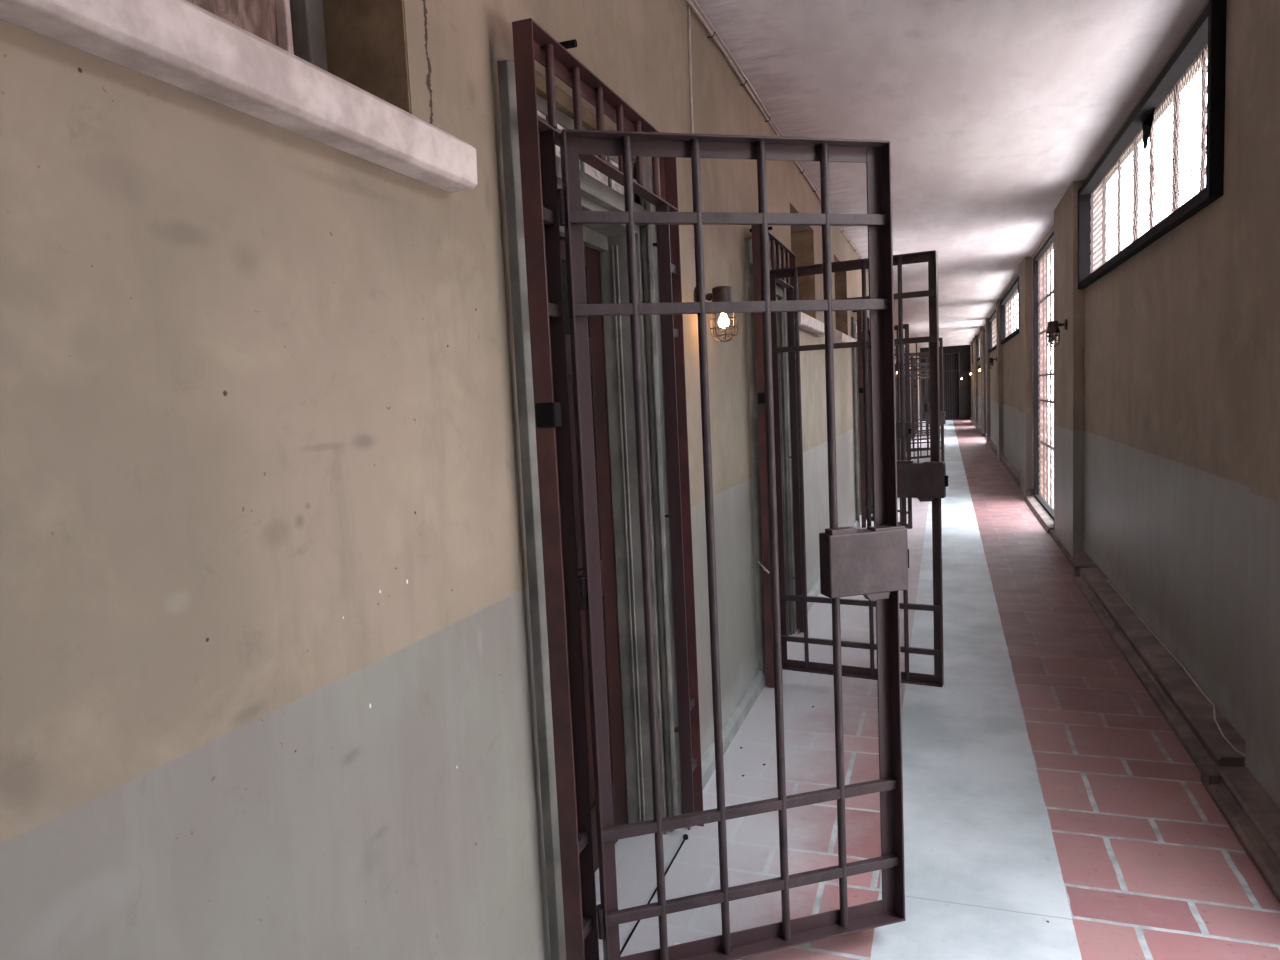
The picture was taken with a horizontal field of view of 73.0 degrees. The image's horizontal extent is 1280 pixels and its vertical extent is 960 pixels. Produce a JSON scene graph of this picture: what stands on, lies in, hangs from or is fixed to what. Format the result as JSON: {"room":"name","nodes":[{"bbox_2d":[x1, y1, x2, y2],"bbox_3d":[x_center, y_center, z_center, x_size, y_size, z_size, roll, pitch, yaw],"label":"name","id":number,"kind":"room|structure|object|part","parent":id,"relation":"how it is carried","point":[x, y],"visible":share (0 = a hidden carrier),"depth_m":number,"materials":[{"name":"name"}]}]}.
{"room":"prison interior","nodes":[
{"label":"prison interior","id":0,"kind":"room"},
{"bbox_2d":[0,0,920,959],"bbox_3d":[3.938,-1.538,14.432,0.300,3.080,46.000,-1,6,19],"label":"wall","id":1,"kind":"structure","parent":0,"point":[267,688],"depth_m":1.29,"materials":[{"name":"paint"}]},
{"bbox_2d":[0,0,476,191],"bbox_3d":[-0.708,-0.887,1.054,0.307,0.786,1.395,-1,6,19],"label":"window","id":2,"kind":"structure","parent":1,"relation":"in","point":[333,73],"depth_m":1.29,"materials":[{"name":"white stone"}]},
{"bbox_3d":[-0.840,-0.935,1.087,0.020,0.585,1.080,-1,6,19],"label":"pane","id":3,"kind":"part","parent":2,"relation":"part of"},
{"bbox_3d":[-0.824,-0.936,1.082,0.040,0.585,1.026,-1,6,19],"label":"sash","id":4,"kind":"part","parent":2,"relation":"part of","materials":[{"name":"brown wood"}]},
{"bbox_3d":[-0.827,-0.945,1.081,0.065,0.664,1.178,-1,6,19],"label":"frame","id":5,"kind":"part","parent":2,"relation":"part of","materials":[{"name":"grey paint"}]},
{"bbox_2d":[497,60,682,959],"bbox_3d":[-0.167,0.119,2.534,0.236,2.302,1.056,-1,6,19],"label":"door","id":6,"kind":"structure","parent":1,"relation":"in","point":[599,192],"depth_m":2.84,"materials":[{"name":"grey paint"}]},
{"bbox_3d":[-0.274,-0.533,2.478,0.005,0.220,0.600,-1,6,19],"label":"pane","id":7,"kind":"part","parent":6,"relation":"part of","materials":[{"name":"glass"}]},
{"bbox_3d":[-0.243,-0.903,2.431,0.187,0.162,0.848,-1,6,19],"label":"transom frame","id":8,"kind":"part","parent":6,"relation":"part of","materials":[{"name":"grey paint"}]},
{"bbox_3d":[-0.170,-0.893,2.407,0.010,0.110,0.848,-1,6,19],"label":"transom pane","id":9,"kind":"part","parent":6,"relation":"part of","materials":[{"name":"clear glass"}]},
{"bbox_3d":[-0.231,0.252,2.555,0.018,2.020,0.806,-1,6,19],"label":"frame","id":10,"kind":"part","parent":6,"relation":"part of","materials":[{"name":"brown metal"}]},
{"bbox_2d":[688,4,693,133],"bbox_3d":[0.209,-1.305,3.389,0.010,1.080,0.038,-1,6,19],"label":"cable","id":11,"kind":"object","parent":1,"relation":"attached to","point":[689,29],"visible":0.43,"depth_m":3.37,"materials":[{"name":"beige plastic"}]},
{"bbox_2d":[694,286,737,341],"bbox_3d":[0.304,-0.656,3.412,0.159,0.226,0.108,-1,6,19],"label":"wall lamp","id":12,"kind":"object","parent":1,"relation":"attached to","point":[723,323],"visible":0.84,"depth_m":3.38,"materials":[{"name":"metal"}]},
{"bbox_3d":[0.235,-0.722,3.429,0.020,0.092,0.092,-1,6,19],"label":"plate","id":13,"kind":"part","parent":12,"relation":"part of","materials":[{"name":"metal"}]},
{"bbox_3d":[0.268,-0.723,3.417,0.060,0.032,0.032,-1,6,19],"label":"arm","id":14,"kind":"part","parent":12,"relation":"part of","materials":[{"name":"metal"}]},
{"bbox_3d":[0.330,-0.613,3.408,0.080,0.102,0.080,-1,6,19],"label":"glass","id":15,"kind":"part","parent":12,"relation":"part of","materials":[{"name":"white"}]},
{"bbox_2d":[744,234,797,683],"bbox_3d":[0.661,-0.142,4.889,0.236,2.302,1.056,-1,6,19],"label":"door","id":16,"kind":"structure","parent":1,"relation":"in","point":[783,364],"depth_m":4.99,"materials":[{"name":"grey paint"}]},
{"bbox_2d":[791,230,823,334],"bbox_3d":[1.080,-1.451,6.139,0.307,0.786,1.295,-1,6,19],"label":"window","id":17,"kind":"structure","parent":1,"relation":"in","point":[802,242],"depth_m":6.61,"materials":[{"name":"white stone"}]},
{"bbox_3d":[1.119,-1.123,6.162,0.257,0.126,1.295,-1,6,19],"label":"sill","id":18,"kind":"part","parent":17,"relation":"part of","materials":[{"name":"white stone"}]},
{"bbox_2d":[701,422,919,788],"bbox_3d":[4.158,-0.088,14.515,0.042,0.100,46.000,-1,6,19],"label":"baseboard","id":19,"kind":"structure","parent":1,"relation":"attached to","point":[731,726],"depth_m":3.92,"materials":[{"name":"grey concrete"}]},
{"bbox_2d":[834,271,855,342],"bbox_3d":[1.861,-1.698,8.363,0.307,0.786,1.275,-1,6,19],"label":"window","id":20,"kind":"structure","parent":1,"relation":"in","point":[841,331],"depth_m":8.82,"materials":[{"name":"white stone"}]},
{"bbox_3d":[1.900,-1.370,8.386,0.257,0.126,1.275,-1,6,19],"label":"sill","id":21,"kind":"part","parent":20,"relation":"part of","materials":[{"name":"white stone"}]},
{"bbox_2d":[851,314,860,525],"bbox_3d":[2.389,-0.688,9.806,0.236,2.302,1.056,-1,6,19],"label":"door","id":22,"kind":"structure","parent":1,"relation":"in","point":[853,318],"depth_m":9.33,"materials":[{"name":"grey paint"}]},
{"bbox_2d":[895,348,897,459],"bbox_3d":[4.958,-1.499,17.115,0.236,2.302,1.056,-1,6,19],"label":"door","id":23,"kind":"structure","parent":1,"relation":"in","point":[895,348],"depth_m":17.47,"materials":[{"name":"grey paint"}]},
{"bbox_2d":[910,360,911,421],"bbox_3d":[7.536,-2.313,24.453,0.236,2.302,1.056,-1,6,19],"label":"door","id":24,"kind":"structure","parent":1,"relation":"in","point":[910,360],"depth_m":24.78,"materials":[{"name":"grey paint"}]},
{"bbox_2d":[595,420,1279,959],"bbox_3d":[4.769,0.018,14.472,3.000,0.200,46.900,-1,6,19],"label":"floor","id":25,"kind":"structure","parent":0,"point":[1043,780],"depth_m":3.13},
{"bbox_2d":[620,834,687,955],"bbox_3d":[0.027,1.257,2.581,0.018,0.012,0.799,-1,6,19],"label":"rod","id":26,"kind":"object","parent":25,"relation":"on","point":[685,836],"visible":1,"depth_m":2.62,"materials":[{"name":"metal"}]},
{"bbox_2d":[512,18,908,959],"bbox_3d":[0.268,0.104,2.328,0.866,2.331,1.056,-1,6,19],"label":"gate","id":27,"kind":"object","parent":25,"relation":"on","point":[872,562],"visible":1,"depth_m":2.11,"materials":[{"name":"red metal"}]},
{"bbox_3d":[-0.168,0.241,2.027,0.040,2.055,0.034,-1,6,19],"label":"post","id":28,"kind":"part","parent":27,"relation":"part of","materials":[{"name":"brown metal"}]},
{"bbox_3d":[-0.071,-0.847,2.345,0.044,0.040,1.040,-1,6,19],"label":"transom rail","id":29,"kind":"part","parent":27,"relation":"part of","materials":[{"name":"red metal"}]},
{"bbox_3d":[-0.024,0.118,2.436,0.046,2.310,1.050,-1,6,19],"label":"gate frame","id":30,"kind":"part","parent":27,"relation":"part of","materials":[{"name":"red metal"}]},
{"bbox_3d":[0.123,0.149,2.854,0.040,2.055,0.034,-1,6,19],"label":"post","id":31,"kind":"part","parent":27,"relation":"part of","materials":[{"name":"brown metal"}]},
{"bbox_3d":[0.631,0.123,2.219,0.088,0.008,0.042,-4,6,-15],"label":"lock lid","id":32,"kind":"part","parent":27,"relation":"part of","materials":[{"name":"red paint"}]},
{"bbox_2d":[750,225,947,687],"bbox_3d":[0.870,-0.135,4.558,0.682,2.331,1.468,-4,6,-18],"label":"gate","id":33,"kind":"object","parent":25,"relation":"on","point":[925,481],"visible":0.76,"depth_m":4.24,"materials":[{"name":"red metal"}]},
{"bbox_3d":[0.789,-0.143,4.796,0.046,2.310,1.050,-1,6,19],"label":"gate frame","id":34,"kind":"part","parent":33,"relation":"part of","materials":[{"name":"red metal"}]},
{"bbox_3d":[0.743,-1.108,4.705,0.044,0.040,1.040,-1,6,19],"label":"transom rail","id":35,"kind":"part","parent":33,"relation":"part of","materials":[{"name":"red metal"}]},
{"bbox_3d":[0.936,-0.112,5.215,0.040,2.055,0.034,-1,6,19],"label":"post","id":36,"kind":"part","parent":33,"relation":"part of","materials":[{"name":"brown metal"}]},
{"bbox_3d":[1.359,-0.080,4.003,0.088,0.008,0.042,0,6,28],"label":"lock lid","id":37,"kind":"part","parent":33,"relation":"part of","materials":[{"name":"red paint"}]},
{"bbox_2d":[852,310,911,528],"bbox_3d":[2.518,-0.667,9.365,0.367,2.331,1.744,-3,5,2],"label":"gate","id":38,"kind":"object","parent":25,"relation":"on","point":[908,424],"visible":0.62,"depth_m":9.15,"materials":[{"name":"red metal"}]},
{"bbox_3d":[2.388,-0.566,9.299,0.040,2.055,0.034,-1,6,19],"label":"post","id":39,"kind":"part","parent":38,"relation":"part of","materials":[{"name":"brown metal"}]},
{"bbox_3d":[2.531,-0.689,9.707,0.046,2.310,1.050,-1,6,19],"label":"gate frame","id":40,"kind":"part","parent":38,"relation":"part of","materials":[{"name":"red metal"}]},
{"bbox_3d":[2.679,-0.658,10.126,0.040,2.055,0.034,-1,6,19],"label":"post","id":41,"kind":"part","parent":38,"relation":"part of","materials":[{"name":"brown metal"}]},
{"bbox_2d":[896,346,929,460],"bbox_3d":[5.362,-1.514,16.920,0.801,2.331,1.056,-1,6,19],"label":"gate","id":42,"kind":"object","parent":25,"relation":"on","point":[927,406],"visible":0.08,"depth_m":16.78,"materials":[{"name":"red metal"}]},
{"bbox_3d":[5.100,-1.500,17.017,0.046,2.310,1.050,-1,6,19],"label":"gate frame","id":43,"kind":"part","parent":42,"relation":"part of","materials":[{"name":"red metal"}]},
{"bbox_2d":[911,356,929,437],"bbox_3d":[7.904,-2.328,24.271,0.722,2.331,1.056,-1,6,19],"label":"gate","id":44,"kind":"object","parent":25,"relation":"on","point":[921,377],"visible":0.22,"depth_m":24.08,"materials":[{"name":"red metal"}]},
{"bbox_3d":[7.679,-2.315,24.354,0.046,2.310,1.050,-1,6,19],"label":"gate frame","id":45,"kind":"part","parent":44,"relation":"part of","materials":[{"name":"red metal"}]},
{"bbox_2d":[895,337,946,462],"bbox_3d":[3.455,-0.947,11.868,0.676,2.331,1.477,-4,6,-18],"label":"gate","id":46,"kind":"object","parent":25,"relation":"on","point":[943,417],"visible":0.15,"depth_m":11.36,"materials":[{"name":"red metal"}]},
{"bbox_2d":[904,348,944,450],"bbox_3d":[6.291,-1.783,19.303,0.973,2.331,1.056,-1,6,19],"label":"gate","id":47,"kind":"object","parent":25,"relation":"on","point":[904,348],"visible":0.09,"depth_m":18.99,"materials":[{"name":"red metal"}]},
{"bbox_2d":[914,360,940,434],"bbox_3d":[8.863,-2.600,26.674,0.937,2.331,1.056,-1,6,19],"label":"gate","id":48,"kind":"object","parent":25,"relation":"on","point":[914,360],"visible":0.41,"depth_m":26.36,"materials":[{"name":"red metal"}]},
{"bbox_3d":[8.536,-2.585,26.794,0.046,2.310,1.050,-1,6,19],"label":"gate frame","id":49,"kind":"part","parent":48,"relation":"part of","materials":[{"name":"red metal"}]},
{"bbox_2d":[920,345,970,420],"bbox_3d":[12.692,-3.979,35.916,2.570,3.080,0.600,-1,6,19],"label":"wall","id":50,"kind":"structure","parent":0,"point":[964,350],"depth_m":35.77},
{"bbox_2d":[939,353,959,419],"bbox_3d":[12.748,-3.840,35.635,0.820,2.730,0.040,-1,6,19],"label":"gate","id":51,"kind":"object","parent":50,"relation":"attached to","point":[951,370],"visible":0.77,"depth_m":35.58,"materials":[{"name":"black metal"}]},
{"bbox_2d":[691,0,1206,347],"bbox_3d":[4.626,-3.220,14.163,3.020,0.250,46.900,-1,6,19],"label":"ceiling","id":52,"kind":"structure","parent":0,"point":[989,111],"depth_m":4.66,"materials":[{"name":"paint"}]},
{"bbox_2d":[687,0,919,346],"bbox_3d":[4.670,-3.257,16.062,0.039,0.040,39.900,-1,6,19],"label":"cable","id":53,"kind":"object","parent":52,"relation":"attached to","point":[689,1],"visible":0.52,"depth_m":4.22,"materials":[{"name":"beige plastic"}]},
{"bbox_2d":[1048,408,1053,503],"bbox_3d":[22.366,-0.871,16.555,28.820,0.230,74.000,-1,6,19],"label":"ground","id":54,"kind":"structure","parent":0,"point":[1052,408],"depth_m":17.41,"materials":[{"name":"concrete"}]},
{"bbox_2d":[978,0,1259,740],"bbox_3d":[5.998,-1.566,13.704,0.130,3.080,46.000,-1,6,19],"label":"wall","id":55,"kind":"structure","parent":0,"point":[1168,331],"depth_m":4.01,"materials":[{"name":"paint"}]},
{"bbox_2d":[976,333,979,360],"bbox_3d":[10.377,-4.046,26.278,0.182,0.760,3.800,-1,6,19],"label":"window","id":56,"kind":"structure","parent":55,"relation":"in","point":[978,336],"depth_m":28.01,"materials":[{"name":"glass"}]},
{"bbox_2d":[983,327,985,435],"bbox_3d":[9.089,-2.560,22.526,0.152,2.890,2.400,-1,6,19],"label":"door","id":57,"kind":"structure","parent":55,"relation":"in","point":[984,334],"depth_m":23.62,"materials":[{"name":"metal"}]},
{"bbox_2d":[988,310,995,352],"bbox_3d":[7.706,-3.203,18.678,0.182,0.760,3.800,-1,6,19],"label":"window","id":58,"kind":"structure","parent":55,"relation":"in","point":[992,320],"depth_m":20.09,"materials":[{"name":"glass"}]},
{"bbox_2d":[988,357,996,368],"bbox_3d":[6.824,-2.268,16.747,0.159,0.226,0.108,-1,6,19],"label":"wall lamp","id":59,"kind":"object","parent":55,"relation":"attached to","point":[990,362],"visible":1,"depth_m":16.72,"materials":[{"name":"metal"}]},
{"bbox_2d":[1000,276,1018,343],"bbox_3d":[6.090,-2.692,14.080,0.182,0.760,4.200,-1,6,19],"label":"window","id":60,"kind":"structure","parent":55,"relation":"in","point":[1007,319],"depth_m":14.73,"materials":[{"name":"glass"}]},
{"bbox_2d":[1033,231,1053,519],"bbox_3d":[4.510,-1.114,9.498,0.152,2.890,2.170,-1,6,19],"label":"door","id":61,"kind":"structure","parent":55,"relation":"in","point":[1042,374],"depth_m":10.05,"materials":[{"name":"metal"}]},
{"bbox_3d":[4.466,-2.024,9.412,0.020,0.024,2.100,-1,6,19],"label":"cross rail","id":62,"kind":"part","parent":61,"relation":"part of","materials":[{"name":"metal"}]},
{"bbox_2d":[1046,319,1067,346],"bbox_3d":[3.477,-1.226,7.221,0.159,0.226,0.108,-1,6,19],"label":"wall lamp","id":63,"kind":"object","parent":55,"relation":"attached to","point":[1053,330],"visible":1,"depth_m":7.20,"materials":[{"name":"metal"}]},
{"bbox_3d":[3.455,-1.182,7.234,0.080,0.102,0.080,-1,6,19],"label":"glass","id":64,"kind":"part","parent":63,"relation":"part of","materials":[{"name":"white"}]},
{"bbox_3d":[3.539,-1.293,7.192,0.020,0.092,0.092,-1,6,19],"label":"plate","id":65,"kind":"part","parent":63,"relation":"part of","materials":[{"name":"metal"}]},
{"bbox_2d":[970,0,1279,807],"bbox_3d":[6.732,-1.845,16.080,0.100,3.060,36.200,-1,6,19],"label":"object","id":66,"kind":"structure","parent":55,"relation":"attached to","point":[1262,727],"depth_m":2.96,"materials":[{"name":"paint"}]},
{"bbox_2d":[970,417,1279,902],"bbox_3d":[5.929,-0.138,13.887,0.199,0.150,46.000,-1,6,19],"label":"baseboard","id":67,"kind":"structure","parent":55,"relation":"attached to","point":[1187,711],"depth_m":3.58,"materials":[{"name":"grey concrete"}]},
{"bbox_2d":[1107,580,1244,755],"bbox_3d":[2.644,0.854,4.388,0.056,0.027,3.200,-1,6,20],"label":"loose wire","id":68,"kind":"object","parent":67,"relation":"on","point":[1207,698],"visible":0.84,"depth_m":3.85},
{"bbox_2d":[1078,0,1226,288],"bbox_3d":[2.914,-1.689,5.044,0.182,0.760,3.580,-1,6,19],"label":"window","id":69,"kind":"structure","parent":55,"relation":"in","point":[1208,32],"depth_m":4.38,"materials":[{"name":"metal"}]}
]}

